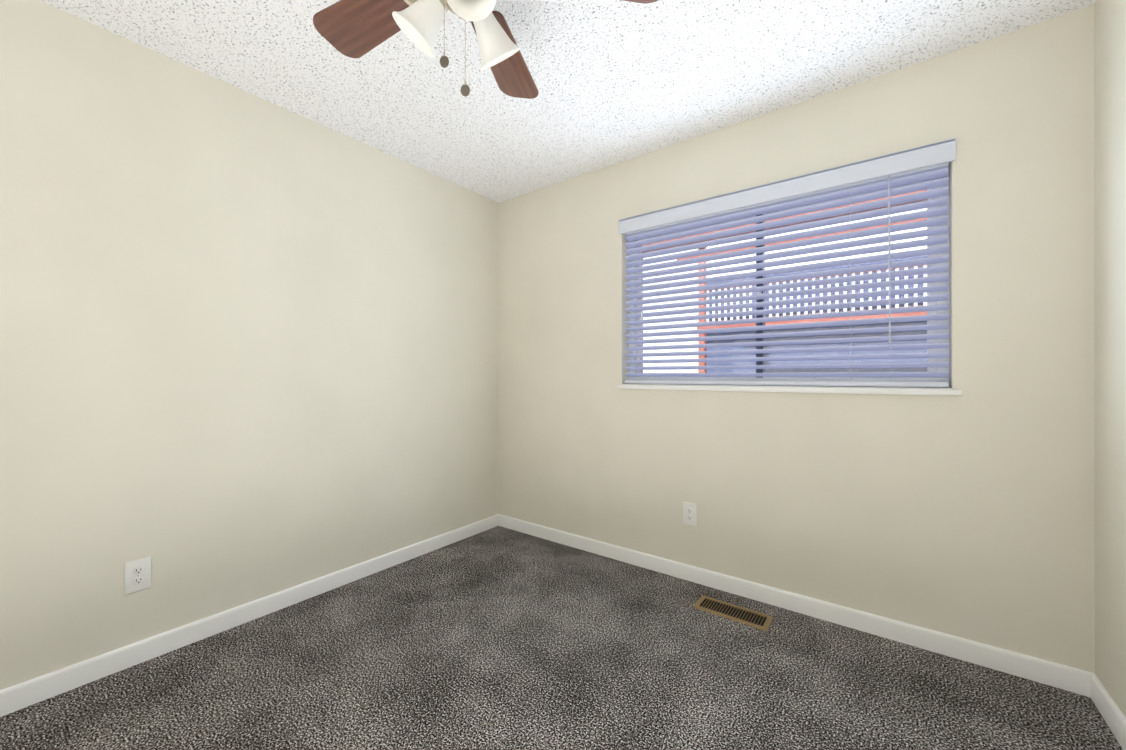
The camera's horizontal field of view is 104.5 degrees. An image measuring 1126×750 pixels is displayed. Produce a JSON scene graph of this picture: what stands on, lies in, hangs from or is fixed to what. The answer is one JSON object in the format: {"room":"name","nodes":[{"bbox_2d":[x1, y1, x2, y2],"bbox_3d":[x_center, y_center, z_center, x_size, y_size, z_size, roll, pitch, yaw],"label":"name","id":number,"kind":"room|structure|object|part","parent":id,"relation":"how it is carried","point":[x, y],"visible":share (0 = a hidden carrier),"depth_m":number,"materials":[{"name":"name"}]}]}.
{"room":"empty bedroom","nodes":[
{"label":"empty bedroom","id":0,"kind":"room"},
{"bbox_2d":[0,0,497,689],"bbox_3d":[-1.512,-0.086,2.073,0.160,2.440,3.520,0,0,37],"label":"wall","id":1,"kind":"structure","parent":0,"point":[248,346],"depth_m":1.89,"materials":[{"name":"paint"}]},
{"bbox_2d":[125,556,150,594],"bbox_3d":[-1.672,0.788,1.718,0.009,0.124,0.076,0,0,37],"label":"outlet","id":2,"kind":"object","parent":1,"relation":"attached to","point":[138,575],"visible":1,"depth_m":1.72,"materials":[{"name":"white plastic"}]},
{"bbox_2d":[0,514,499,716],"bbox_3d":[-1.442,1.092,2.019,0.013,0.083,3.200,0,0,37],"label":"baseboard","id":3,"kind":"structure","parent":1,"relation":"attached to","point":[84,672],"depth_m":1.87,"materials":[{"name":"white wood"}]},
{"bbox_2d":[0,526,1122,749],"bbox_3d":[-0.267,1.193,1.139,3.270,0.120,3.520,0,0,37],"label":"floor","id":4,"kind":"structure","parent":0,"point":[498,638],"depth_m":1.61,"materials":[{"name":"carpet"}]},
{"bbox_2d":[693,595,772,630],"bbox_3d":[0.808,1.128,2.083,0.335,0.012,0.135,0,0,37],"label":"floor air vent","id":5,"kind":"object","parent":4,"relation":"on","point":[749,617],"visible":1,"depth_m":2.07,"materials":[{"name":"brown metal"}]},
{"bbox_2d":[40,0,1095,202],"bbox_3d":[-0.267,-1.367,1.142,3.270,0.120,3.520,0,0,37],"label":"ceiling","id":6,"kind":"structure","parent":0,"point":[616,81],"depth_m":1.84,"materials":[{"name":"white paint"}]},
{"bbox_2d":[313,0,657,98],"bbox_3d":[-0.293,-1.000,1.137,1.072,0.614,1.077,0,0,37],"label":"ceiling fan","id":7,"kind":"object","parent":6,"relation":"hanging from","point":[354,28],"visible":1,"depth_m":1.28,"materials":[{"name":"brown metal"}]},
{"bbox_3d":[-0.575,-1.075,1.310,0.409,0.038,0.153,0,0,29],"label":"blade","id":8,"kind":"part","parent":7,"relation":"part of","materials":[{"name":"brown wood"}]},
{"bbox_3d":[-0.197,-1.075,1.488,0.153,0.038,0.409,0,0,11],"label":"blade","id":9,"kind":"part","parent":7,"relation":"part of","materials":[{"name":"brown wood"}]},
{"bbox_3d":[0.089,-1.075,1.183,0.409,0.038,0.153,0,0,-7],"label":"blade","id":10,"kind":"part","parent":7,"relation":"part of","materials":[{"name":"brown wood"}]},
{"bbox_2d":[498,5,1094,672],"bbox_3d":[0.740,-0.086,2.485,2.950,2.440,0.160,0,0,37],"label":"wall","id":11,"kind":"structure","parent":0,"point":[970,515],"depth_m":1.90,"materials":[{"name":"paint"}]},
{"bbox_2d":[683,502,696,525],"bbox_3d":[0.700,0.767,2.409,0.076,0.124,0.009,0,0,37],"label":"outlet","id":12,"kind":"object","parent":11,"relation":"attached to","point":[689,513],"visible":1,"depth_m":2.40,"materials":[{"name":"white plastic"}]},
{"bbox_2d":[629,162,949,387],"bbox_3d":[1.035,-0.423,2.308,1.515,0.965,0.070,0,0,37],"label":"window","id":13,"kind":"structure","parent":11,"relation":"in","point":[938,360],"depth_m":2.10,"materials":[{"name":"white plastic"}]},
{"bbox_2d":[619,138,955,386],"bbox_3d":[0.982,-0.449,2.240,1.537,0.999,0.091,0,0,37],"label":"window blinds","id":14,"kind":"object","parent":13,"relation":"attached to","point":[919,164],"visible":1,"depth_m":2.11,"materials":[{"name":"grey plastic"}]},
{"bbox_2d":[618,384,962,395],"bbox_3d":[0.990,0.070,2.238,1.563,0.029,0.107,0,0,37],"label":"window sill","id":15,"kind":"structure","parent":11,"relation":"attached to","point":[876,390],"depth_m":2.06,"materials":[{"name":"white wood"}]},
{"bbox_2d":[500,514,1083,694],"bbox_3d":[0.684,1.093,2.418,2.880,0.083,0.013,0,0,37],"label":"baseboard","id":16,"kind":"structure","parent":11,"relation":"attached to","point":[1064,677],"depth_m":1.97,"materials":[{"name":"white wood"}]},
{"bbox_2d":[1094,0,1125,717],"bbox_3d":[0.977,-0.088,0.209,0.160,2.440,3.520,0,0,37],"label":"wall","id":17,"kind":"structure","parent":0,"point":[1110,296],"depth_m":1.43,"materials":[{"name":"paint"}]},
{"bbox_2d":[1084,671,1125,749],"bbox_3d":[0.908,1.091,0.260,0.013,0.083,3.200,0,0,37],"label":"baseboard","id":18,"kind":"structure","parent":17,"relation":"attached to","point":[1114,718],"depth_m":1.43,"materials":[{"name":"white wood"}]},
{"label":"outside","id":19,"kind":"structure","parent":0,"visible":0},
{"bbox_3d":[15.552,1.372,16.385,70.000,0.150,39.830,0,0,37],"label":"ground","id":20,"kind":"structure","parent":19,"visible":0},
{"bbox_2d":[643,190,926,372],"bbox_3d":[6.563,-1.121,7.895,12.210,4.520,0.800,0,0,37],"label":"deck","id":21,"kind":"object","parent":20,"relation":"on","point":[806,320],"depth_m":9.07,"materials":[{"name":"brown wood"}]},
{"bbox_2d":[707,208,926,372],"bbox_3d":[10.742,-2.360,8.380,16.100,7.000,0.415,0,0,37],"label":"fence","id":22,"kind":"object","parent":20,"relation":"on","point":[901,351],"depth_m":11.14,"materials":[{"name":"blue"}]}
]}

